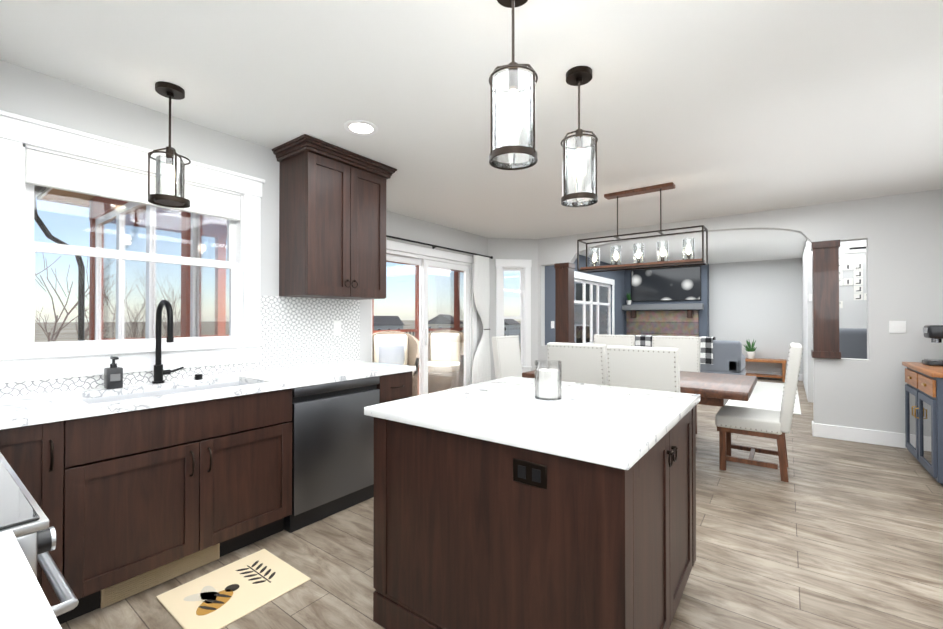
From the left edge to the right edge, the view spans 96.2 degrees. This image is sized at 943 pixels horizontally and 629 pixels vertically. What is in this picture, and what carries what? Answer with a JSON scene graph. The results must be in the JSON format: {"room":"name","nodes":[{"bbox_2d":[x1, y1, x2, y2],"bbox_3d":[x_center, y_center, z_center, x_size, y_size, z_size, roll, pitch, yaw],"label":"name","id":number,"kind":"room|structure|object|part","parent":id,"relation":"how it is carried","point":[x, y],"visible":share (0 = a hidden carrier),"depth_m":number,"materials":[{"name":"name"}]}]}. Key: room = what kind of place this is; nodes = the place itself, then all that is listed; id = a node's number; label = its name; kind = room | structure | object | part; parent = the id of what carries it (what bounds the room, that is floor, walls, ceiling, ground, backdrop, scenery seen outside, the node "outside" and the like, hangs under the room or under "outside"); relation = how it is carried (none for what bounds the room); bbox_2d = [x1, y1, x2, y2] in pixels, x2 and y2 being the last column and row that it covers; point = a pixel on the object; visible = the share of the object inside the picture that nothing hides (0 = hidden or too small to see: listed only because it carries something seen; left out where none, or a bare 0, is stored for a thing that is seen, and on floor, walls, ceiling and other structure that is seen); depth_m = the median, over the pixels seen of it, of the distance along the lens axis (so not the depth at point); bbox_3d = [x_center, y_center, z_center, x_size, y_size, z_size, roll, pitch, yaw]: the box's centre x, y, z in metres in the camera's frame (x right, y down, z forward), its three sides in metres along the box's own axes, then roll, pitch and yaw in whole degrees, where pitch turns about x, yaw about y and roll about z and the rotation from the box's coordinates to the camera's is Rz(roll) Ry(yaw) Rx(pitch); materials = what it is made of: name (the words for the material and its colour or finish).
{"room":"kitchen","nodes":[
{"label":"kitchen","id":0,"kind":"room"},
{"bbox_2d":[0,60,371,361],"bbox_3d":[-1.810,0.044,2.443,0.120,2.390,3.030,0,-1,37],"label":"wall","id":1,"kind":"structure","parent":0,"point":[26,92],"depth_m":2.39,"materials":[{"name":"white paint"}]},
{"bbox_2d":[0,110,264,382],"bbox_3d":[-1.825,-0.300,2.388,0.165,1.227,1.260,0,-1,37],"label":"window","id":2,"kind":"structure","parent":1,"relation":"in","point":[19,134],"depth_m":2.19,"materials":[{"name":"white wood"}]},
{"bbox_3d":[-1.853,-0.301,2.409,0.065,0.956,0.976,0,-1,37],"label":"sash of the window by the sink","id":3,"kind":"part","parent":2,"relation":"part of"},
{"bbox_2d":[25,149,239,220],"bbox_3d":[-1.811,-0.697,2.381,0.036,0.161,0.972,0,-1,37],"label":"window shade","id":4,"kind":"object","parent":2,"relation":"attached to","point":[48,170],"visible":0.9,"depth_m":2.23,"materials":[{"name":"white fabric"}]},
{"bbox_2d":[0,296,359,397],"bbox_3d":[-1.752,0.124,2.412,0.007,0.510,2.750,0,-1,37],"label":"tile backsplash","id":5,"kind":"structure","parent":1,"relation":"attached to","point":[296,332],"depth_m":2.95,"materials":[{"name":"white tile"}]},
{"bbox_2d":[333,321,340,334],"bbox_3d":[-1.056,0.106,3.333,0.006,0.116,0.072,0,-1,37],"label":"electrical outlet plate","id":6,"kind":"object","parent":5,"relation":"attached to","point":[336,327],"visible":1,"depth_m":3.33,"materials":[{"name":"white plastic"}]},
{"bbox_2d":[272,134,396,299],"bbox_3d":[-0.982,-0.634,3.115,0.405,1.017,0.796,0,-1,37],"label":"upper cabinet","id":7,"kind":"object","parent":1,"relation":"attached to","point":[332,221],"visible":1,"depth_m":2.93,"materials":[{"name":"brown wood"}]},
{"bbox_2d":[386,211,487,346],"bbox_3d":[-0.610,0.066,5.122,0.120,2.390,2.700,0,-1,37],"label":"wall","id":8,"kind":"structure","parent":0,"point":[407,227],"depth_m":5.25,"materials":[{"name":"white paint"}]},
{"bbox_2d":[371,240,476,396],"bbox_3d":[-0.569,0.229,5.152,0.139,2.064,1.990,0,-1,37],"label":"sliding glass door","id":9,"kind":"structure","parent":8,"relation":"attached to","point":[423,262],"depth_m":5.35,"materials":[{"name":"white"}]},
{"bbox_2d":[386,235,492,258],"bbox_3d":[-0.421,-0.828,5.194,0.104,0.040,2.330,0,-1,37],"label":"curtain rod","id":10,"kind":"object","parent":8,"relation":"attached to","point":[435,246],"visible":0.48,"depth_m":5.13,"materials":[{"name":"black metal"}]},
{"bbox_2d":[472,255,490,383],"bbox_3d":[0.129,0.230,5.892,0.140,2.074,0.453,0,-1,37],"label":"curtain","id":11,"kind":"object","parent":10,"relation":"hanging from","point":[481,370],"visible":0.85,"depth_m":5.87,"materials":[{"name":"white fabric"}]},
{"bbox_2d":[0,0,942,264],"bbox_3d":[2.583,-1.186,4.279,6.280,0.100,11.250,0,-1,37],"label":"ceiling","id":12,"kind":"structure","parent":0,"point":[712,108],"depth_m":2.18,"materials":[{"name":"white paint"}]},
{"bbox_2d":[148,81,190,207],"bbox_3d":[-1.534,-0.858,2.151,0.181,0.590,0.180,0,-1,37],"label":"light","id":13,"kind":"object","parent":12,"relation":"hanging from","point":[169,90],"visible":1,"depth_m":2.13,"materials":[{"name":"brown metal"}]},
{"bbox_2d":[344,120,377,135],"bbox_3d":[-0.677,-1.146,2.600,0.204,0.006,0.204,0,-1,37],"label":"recessed light","id":14,"kind":"object","parent":12,"relation":"in","point":[362,127],"visible":1,"depth_m":2.59,"materials":[{"name":"white plastic"}]},
{"bbox_2d":[489,0,537,169],"bbox_3d":[0.148,-0.848,1.495,0.175,0.620,0.174,0,-1,37],"label":"pendant light","id":15,"kind":"object","parent":12,"relation":"hanging from","point":[513,102],"visible":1,"depth_m":1.46,"materials":[{"name":"clear glass"}]},
{"bbox_2d":[561,66,597,206],"bbox_3d":[0.514,-0.844,2.020,0.175,0.620,0.174,0,-1,37],"label":"pendant light","id":16,"kind":"object","parent":12,"relation":"hanging from","point":[578,76],"visible":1,"depth_m":1.99,"materials":[{"name":"brown metal"}]},
{"bbox_2d":[577,182,707,272],"bbox_3d":[1.525,-0.781,3.861,1.082,0.716,0.232,0,-1,37],"label":"dining chandelier","id":17,"kind":"object","parent":12,"relation":"hanging from","point":[667,263],"visible":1,"depth_m":3.81,"materials":[{"name":"brown metal"}]},
{"bbox_2d":[60,378,942,628],"bbox_3d":[2.583,1.334,4.258,6.280,0.160,11.250,0,-1,37],"label":"floor","id":18,"kind":"structure","parent":0,"point":[836,534],"depth_m":2.20,"materials":[{"name":"brown wood"}]},
{"bbox_2d":[0,452,78,616],"bbox_3d":[-1.242,0.782,0.739,0.760,0.884,0.708,0,-1,37],"label":"range","id":19,"kind":"object","parent":18,"relation":"on","point":[23,517],"visible":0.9,"depth_m":0.81,"materials":[{"name":"silver metal"}]},
{"bbox_2d":[0,417,91,623],"bbox_3d":[-1.879,0.820,1.722,0.616,0.826,0.337,0,-1,37],"label":"base cabinet","id":20,"kind":"object","parent":18,"relation":"on","point":[53,460],"depth_m":1.63,"materials":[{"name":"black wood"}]},
{"bbox_2d":[101,543,219,608],"bbox_3d":[-1.415,1.181,1.958,0.020,0.104,0.460,0,-1,37],"label":"air vent","id":21,"kind":"object","parent":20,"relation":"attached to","point":[115,593],"visible":0.81,"depth_m":1.93,"materials":[{"name":"beige"}]},
{"bbox_2d":[156,549,310,628],"bbox_3d":[-1.062,1.230,1.906,0.430,0.008,0.480,0,-1,37],"label":"mat","id":22,"kind":"object","parent":18,"relation":"on","point":[224,596],"visible":1,"depth_m":1.87,"materials":[{"name":"beige fabric"}]},
{"bbox_2d":[284,376,379,532],"bbox_3d":[-1.046,0.830,2.802,0.588,0.824,0.622,0,-1,37],"label":"dishwasher","id":23,"kind":"object","parent":18,"relation":"on","point":[332,448],"visible":0.69,"depth_m":2.57,"materials":[{"name":"grey metal"}]},
{"bbox_2d":[377,371,411,403],"bbox_3d":[-0.779,0.832,3.197,0.616,0.826,0.318,0,-1,37],"label":"base cabinet","id":24,"kind":"object","parent":18,"relation":"on","point":[392,387],"depth_m":3.00,"materials":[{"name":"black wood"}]},
{"bbox_2d":[492,335,521,378],"bbox_3d":[0.580,0.748,4.628,0.563,1.018,0.486,0,-1,37],"label":"dining chair","id":25,"kind":"object","parent":18,"relation":"on","point":[507,356],"visible":0.46,"depth_m":4.69,"materials":[{"name":"grey fabric"}]},
{"bbox_2d":[373,407,695,628],"bbox_3d":[0.333,0.821,1.836,1.022,0.826,1.078,0,-1,37],"label":"base cabinet","id":26,"kind":"object","parent":18,"relation":"on","point":[472,533],"visible":0.9,"depth_m":1.39,"materials":[{"name":"brown wood"}]},
{"bbox_2d":[364,376,699,469],"bbox_3d":[0.321,0.391,1.848,1.044,0.032,1.130,0,-1,37],"label":"countertop","id":27,"kind":"structure","parent":26,"relation":"on","point":[625,428],"depth_m":1.56,"materials":[{"name":"white stone"}]},
{"bbox_2d":[535,360,561,399],"bbox_3d":[0.344,0.292,1.901,0.120,0.165,0.120,0,-1,37],"label":"candle jar","id":28,"kind":"object","parent":27,"relation":"on","point":[548,383],"visible":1,"depth_m":1.86,"materials":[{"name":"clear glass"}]},
{"bbox_2d":[547,342,607,384],"bbox_3d":[0.972,0.739,3.558,0.486,1.018,0.563,0,-1,37],"label":"dining chair","id":29,"kind":"object","parent":18,"relation":"on","point":[584,363],"visible":0.29,"depth_m":3.32,"materials":[{"name":"grey fabric"}]},
{"bbox_2d":[593,334,634,355],"bbox_3d":[1.559,0.750,4.863,0.486,1.018,0.563,0,-1,37],"label":"dining chair","id":30,"kind":"object","parent":18,"relation":"on","point":[620,340],"visible":0.21,"depth_m":5.01,"materials":[{"name":"grey fabric"}]},
{"bbox_2d":[522,368,756,450],"bbox_3d":[1.538,0.905,3.956,1.830,0.692,1.070,0,-1,37],"label":"dining table","id":31,"kind":"object","parent":18,"relation":"on","point":[716,389],"visible":0.15,"depth_m":3.30,"materials":[{"name":"brown wood"}]},
{"bbox_2d":[606,345,679,391],"bbox_3d":[1.337,0.736,3.160,0.486,1.018,0.563,0,-1,37],"label":"dining chair","id":32,"kind":"object","parent":18,"relation":"on","point":[650,368],"visible":0.38,"depth_m":2.94,"materials":[{"name":"grey fabric"}]},
{"bbox_2d":[652,336,700,433],"bbox_3d":[2.104,0.746,4.457,0.486,1.018,0.563,0,-1,37],"label":"dining chair","id":33,"kind":"object","parent":18,"relation":"on","point":[689,348],"visible":0.31,"depth_m":4.54,"materials":[{"name":"grey fabric"}]},
{"bbox_2d":[715,342,802,481],"bbox_3d":[2.325,0.738,3.426,0.563,1.018,0.486,0,-1,37],"label":"dining chair","id":34,"kind":"object","parent":18,"relation":"on","point":[765,423],"visible":0.98,"depth_m":3.26,"materials":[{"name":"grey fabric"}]},
{"bbox_2d":[725,381,800,414],"bbox_3d":[3.816,1.274,7.425,3.050,0.012,3.000,0,-1,37],"label":"living room rug","id":35,"kind":"object","parent":18,"relation":"on","point":[767,395],"visible":0.25,"depth_m":6.26,"materials":[{"name":"white carpet"}]},
{"bbox_2d":[700,340,745,374],"bbox_3d":[3.606,0.850,7.691,2.260,0.840,0.970,0,-1,37],"label":"sofa","id":36,"kind":"object","parent":35,"relation":"on","point":[728,357],"visible":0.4,"depth_m":6.76,"materials":[{"name":"grey fabric"}]},
{"bbox_2d":[634,335,715,363],"bbox_3d":[3.373,0.590,7.422,1.550,0.440,0.340,0,-1,37],"label":"throw blanket","id":37,"kind":"object","parent":36,"relation":"on","point":[706,353],"visible":0.25,"depth_m":6.91,"materials":[{"name":"fabric"}]},
{"bbox_2d":[745,358,785,381],"bbox_3d":[5.781,1.088,8.431,0.800,0.400,0.360,0,-1,37],"label":"console table","id":38,"kind":"object","parent":18,"relation":"on","point":[783,362],"visible":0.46,"depth_m":8.27,"materials":[{"name":"brown wood"}]},
{"bbox_2d":[744,339,756,358],"bbox_3d":[5.633,0.690,8.558,0.248,0.398,0.258,0,-1,37],"label":"potted plant","id":39,"kind":"object","parent":38,"relation":"on","point":[750,350],"visible":1,"depth_m":8.51,"materials":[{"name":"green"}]},
{"bbox_2d":[839,328,866,358],"bbox_3d":[4.628,0.710,5.014,0.820,1.100,0.900,0,-1,37],"label":"armchair","id":40,"kind":"object","parent":18,"relation":"on","point":[852,342],"depth_m":4.73,"materials":[{"name":"grey fabric"}]},
{"bbox_2d":[902,362,942,485],"bbox_3d":[3.800,0.835,3.329,0.457,0.822,1.000,0,-1,37],"label":"sideboard","id":41,"kind":"object","parent":18,"relation":"on","point":[924,415],"visible":1,"depth_m":3.29,"materials":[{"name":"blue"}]},
{"bbox_2d":[922,325,942,365],"bbox_3d":[3.966,0.258,3.528,0.260,0.335,0.200,0,-1,37],"label":"coffee maker","id":42,"kind":"object","parent":41,"relation":"on","point":[934,333],"visible":1,"depth_m":3.51,"materials":[{"name":"grey"}]},
{"bbox_3d":[-0.503,0.807,0.126,3.534,0.826,0.640,0,-1,37],"label":"base cabinet","id":43,"kind":"object","parent":18,"relation":"on","visible":0},
{"bbox_2d":[0,529,61,628],"bbox_3d":[-0.031,0.373,-0.233,2.343,0.032,0.627,0,-1,37],"label":"countertop","id":44,"kind":"structure","parent":43,"relation":"on","point":[24,603],"depth_m":0.55,"materials":[{"name":"white stone"}]},
{"bbox_2d":[0,361,415,429],"bbox_3d":[-1.502,0.491,2.215,0.637,0.228,2.792,0,-1,37],"label":"countertop","id":45,"kind":"structure","parent":43,"relation":"on","point":[24,410],"depth_m":2.13,"materials":[{"name":"white stone"}]},
{"bbox_2d":[104,356,122,388],"bbox_3d":[-1.827,0.296,2.160,0.072,0.162,0.064,0,-1,37],"label":"soap dispenser","id":46,"kind":"object","parent":45,"relation":"on","point":[113,376],"visible":0.98,"depth_m":2.14,"materials":[{"name":"grey"}]},
{"bbox_2d":[152,300,183,383],"bbox_3d":[-1.639,0.149,2.330,0.214,0.458,0.150,0,-1,37],"label":"faucet","id":47,"kind":"object","parent":45,"relation":"on","point":[159,372],"visible":0.98,"depth_m":2.33,"materials":[{"name":"black metal"}]},
{"bbox_2d":[194,374,202,379],"bbox_3d":[-1.597,0.364,2.475,0.040,0.030,0.040,0,-1,37],"label":"button","id":48,"kind":"object","parent":45,"relation":"on","point":[198,376],"visible":1,"depth_m":2.46,"materials":[{"name":"black plastic"}]},
{"bbox_2d":[488,238,537,379],"bbox_3d":[0.607,0.075,6.282,0.750,2.390,0.120,0,0,-8],"label":"wall","id":49,"kind":"structure","parent":0,"point":[511,248],"depth_m":6.23,"materials":[{"name":"white paint"}]},
{"bbox_2d":[495,259,531,372],"bbox_3d":[0.610,0.028,6.262,0.540,1.675,0.160,0,0,-8],"label":"window","id":50,"kind":"structure","parent":49,"relation":"in","point":[524,265],"depth_m":6.23,"materials":[{"name":"white"}]},
{"bbox_3d":[0.606,0.038,6.294,0.326,1.451,0.065,0,0,-8],"label":"angled window sash","id":51,"kind":"part","parent":50,"relation":"part of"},
{"bbox_2d":[545,254,624,344],"bbox_3d":[2.335,0.092,8.352,0.120,2.390,4.700,0,-1,37],"label":"wall","id":52,"kind":"structure","parent":0,"point":[618,277],"depth_m":8.32,"materials":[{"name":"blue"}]},
{"bbox_2d":[574,271,614,343],"bbox_3d":[2.397,-0.037,8.369,0.100,1.470,2.400,0,-1,37],"label":"window","id":53,"kind":"structure","parent":52,"relation":"in","point":[590,278],"depth_m":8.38,"materials":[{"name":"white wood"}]},
{"bbox_2d":[625,263,708,336],"bbox_3d":[4.384,0.102,9.568,1.710,2.390,0.300,0,-1,37],"label":"wall","id":54,"kind":"structure","parent":0,"point":[704,322],"depth_m":9.09,"materials":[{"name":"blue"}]},
{"bbox_2d":[622,303,703,317],"bbox_3d":[4.202,-0.076,9.367,1.640,0.305,0.238,0,-1,37],"label":"mantel shelf","id":55,"kind":"object","parent":54,"relation":"attached to","point":[690,307],"visible":0.98,"depth_m":9.21,"materials":[{"name":"grey wood"}]},
{"bbox_2d":[626,293,630,304],"bbox_3d":[3.650,-0.374,9.801,0.136,0.295,0.195,0,-1,37],"label":"potted plant","id":56,"kind":"object","parent":55,"relation":"on","point":[628,301],"visible":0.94,"depth_m":9.75,"materials":[{"name":"white"}]},
{"bbox_2d":[627,310,698,335],"bbox_3d":[4.236,0.607,9.449,1.490,1.380,0.058,0,-1,37],"label":"stone fireplace","id":57,"kind":"object","parent":54,"relation":"attached to","point":[671,323],"visible":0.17,"depth_m":9.39,"materials":[{"name":"brown stone"}]},
{"bbox_2d":[631,266,700,301],"bbox_3d":[4.300,-0.668,9.420,1.440,0.730,0.044,0,-1,37],"label":"screen","id":58,"kind":"object","parent":54,"relation":"attached to","point":[672,284],"visible":0.94,"depth_m":9.37,"materials":[{"name":"black glass"}]},
{"bbox_2d":[538,189,942,433],"bbox_3d":[3.139,0.063,4.746,5.720,2.390,0.120,0,-1,37],"label":"wall","id":59,"kind":"structure","parent":0,"point":[901,235],"depth_m":4.10,"materials":[{"name":"white paint"}]},
{"bbox_2d":[554,262,574,342],"bbox_3d":[1.343,-0.136,6.087,0.224,1.190,0.224,0,-1,37],"label":"column","id":60,"kind":"structure","parent":59,"relation":"on","point":[564,302],"depth_m":6.01,"materials":[{"name":"brown wood"}]},
{"bbox_2d":[746,370,905,447],"bbox_3d":[3.454,1.196,5.418,6.030,0.134,8.050,0,-1,37],"label":"baseboard","id":61,"kind":"structure","parent":59,"relation":"attached to","point":[886,438],"depth_m":4.17,"materials":[{"name":"white wood"}]},
{"bbox_2d":[811,240,840,358],"bbox_3d":[3.652,-0.150,4.365,0.224,1.190,0.224,0,-1,37],"label":"column","id":62,"kind":"structure","parent":59,"relation":"on","point":[825,282],"depth_m":4.29,"materials":[{"name":"brown wood"}]},
{"bbox_2d":[889,321,905,332],"bbox_3d":[4.030,0.117,4.000,0.116,0.116,0.008,0,-1,37],"label":"switch plate","id":63,"kind":"object","parent":59,"relation":"attached to","point":[897,326],"visible":1,"depth_m":4.00,"materials":[{"name":"white plastic"}]},
{"bbox_2d":[709,258,802,373],"bbox_3d":[6.069,0.094,8.573,5.840,2.390,0.120,0,-1,37],"label":"wall","id":64,"kind":"structure","parent":0,"point":[760,302],"depth_m":8.63,"materials":[{"name":"white paint"}]},
{"bbox_2d":[802,239,807,399],"bbox_3d":[5.740,0.083,7.197,0.120,2.390,2.480,0,-1,37],"label":"wall","id":65,"kind":"structure","parent":0,"point":[804,309],"depth_m":7.05,"materials":[{"name":"white paint"}]},
{"bbox_2d":[807,240,866,401],"bbox_3d":[5.837,0.069,5.503,2.300,2.390,0.120,0,-1,37],"label":"wall","id":66,"kind":"structure","parent":0,"point":[852,313],"depth_m":5.90,"materials":[{"name":"white paint"}]},
{"bbox_2d":[839,243,866,307],"bbox_3d":[5.276,-0.531,5.842,0.838,0.883,0.013,0,-1,37],"label":"art","id":67,"kind":"object","parent":66,"relation":"attached to","point":[857,267],"visible":0.44,"depth_m":5.83,"materials":[{"name":"white tile"}]},
{"label":"outside","id":68,"kind":"structure","parent":0,"visible":0},
{"bbox_2d":[34,320,520,354],"bbox_3d":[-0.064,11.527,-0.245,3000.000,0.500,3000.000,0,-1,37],"label":"ground","id":69,"kind":"structure","parent":68,"point":[39,331],"depth_m":414.04,"materials":[{"name":"brown soil"}]},
{"bbox_2d":[35,252,60,275],"bbox_3d":[-24.463,3.874,20.683,6.304,15.161,5.954,0,-1,37],"label":"tree","id":70,"kind":"object","parent":69,"relation":"on","point":[44,265],"depth_m":22.02,"materials":[{"name":"brown plant"}]},
{"bbox_2d":[35,260,114,341],"bbox_3d":[-16.609,4.574,16.346,4.665,13.704,5.246,0,-1,37],"label":"tree","id":71,"kind":"object","parent":69,"relation":"on","point":[60,329],"depth_m":16.14,"materials":[{"name":"brown plant"}]},
{"bbox_2d":[34,275,115,341],"bbox_3d":[-28.720,4.172,27.830,7.888,14.699,10.459,0,-1,37],"label":"tree","id":72,"kind":"object","parent":69,"relation":"on","point":[86,334],"depth_m":30.27,"materials":[{"name":"brown plant"}]},
{"bbox_2d":[77,283,145,339],"bbox_3d":[-15.325,4.865,19.519,4.237,13.176,4.360,0,-1,37],"label":"tree","id":73,"kind":"object","parent":69,"relation":"on","point":[128,313],"depth_m":19.41,"materials":[{"name":"brown plant"}]},
{"bbox_2d":[124,272,211,336],"bbox_3d":[-19.542,4.223,27.741,6.096,14.596,6.170,0,-1,37],"label":"tree","id":74,"kind":"object","parent":69,"relation":"on","point":[164,326],"depth_m":28.22,"materials":[{"name":"brown plant"}]},
{"bbox_2d":[155,292,205,335],"bbox_3d":[-26.155,4.630,38.483,7.653,13.950,3.837,0,-1,37],"label":"tree","id":75,"kind":"object","parent":69,"relation":"on","point":[174,314],"depth_m":37.54,"materials":[{"name":"brown plant"}]},
{"bbox_2d":[374,316,403,329],"bbox_3d":[-31.439,6.445,141.719,14.800,12.000,10.800,0,-1,-36],"label":"house","id":76,"kind":"structure","parent":69,"relation":"on","point":[380,325],"depth_m":140.11,"materials":[{"name":"grey"}]},
{"bbox_2d":[428,314,463,332],"bbox_3d":[-9.671,6.247,154.179,11.800,12.600,16.800,0,0,8],"label":"house","id":77,"kind":"structure","parent":69,"relation":"on","point":[434,324],"depth_m":146.23,"materials":[{"name":"beige"}]},
{"bbox_2d":[504,319,520,344],"bbox_3d":[13.469,6.934,176.835,10.800,11.600,14.800,0,-1,25],"label":"house","id":78,"kind":"structure","parent":69,"relation":"on","point":[515,326],"depth_m":173.10,"materials":[{"name":"grey"}]},
{"bbox_3d":[-0.543,1.362,7.619,4.030,0.120,8.800,0,-1,37],"label":"floor","id":79,"kind":"structure","parent":68,"visible":0},
{"bbox_2d":[89,196,463,370],"bbox_3d":[-0.551,-0.058,7.636,4.050,2.720,8.820,0,-1,37],"label":"porch","id":80,"kind":"object","parent":79,"relation":"on","point":[97,296],"depth_m":4.38,"materials":[{"name":"brown"}]},
{"bbox_2d":[37,187,226,220],"bbox_3d":[-0.711,-1.492,7.768,4.450,0.190,9.640,0,-1,37],"label":"porch roof","id":81,"kind":"structure","parent":80,"relation":"on","point":[81,198],"depth_m":5.24,"materials":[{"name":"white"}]},
{"bbox_2d":[34,185,84,340],"bbox_3d":[-3.535,0.105,4.019,4.450,3.295,0.485,0,-1,37],"label":"gutter","id":82,"kind":"object","parent":81,"relation":"attached to","point":[81,286],"depth_m":5.26,"materials":[{"name":"brown metal"}]},
{"bbox_2d":[372,331,418,396],"bbox_3d":[-1.169,0.770,6.186,0.792,1.040,0.822,0,-1,37],"label":"wicker chair","id":83,"kind":"object","parent":79,"relation":"on","point":[401,351],"depth_m":6.30,"materials":[{"name":"beige"}]},
{"bbox_2d":[428,330,463,392],"bbox_3d":[-0.446,0.775,6.807,0.827,1.040,0.782,0,-1,37],"label":"wicker chair","id":84,"kind":"object","parent":79,"relation":"on","point":[430,336],"depth_m":6.94,"materials":[{"name":"beige wicker"}]}
]}

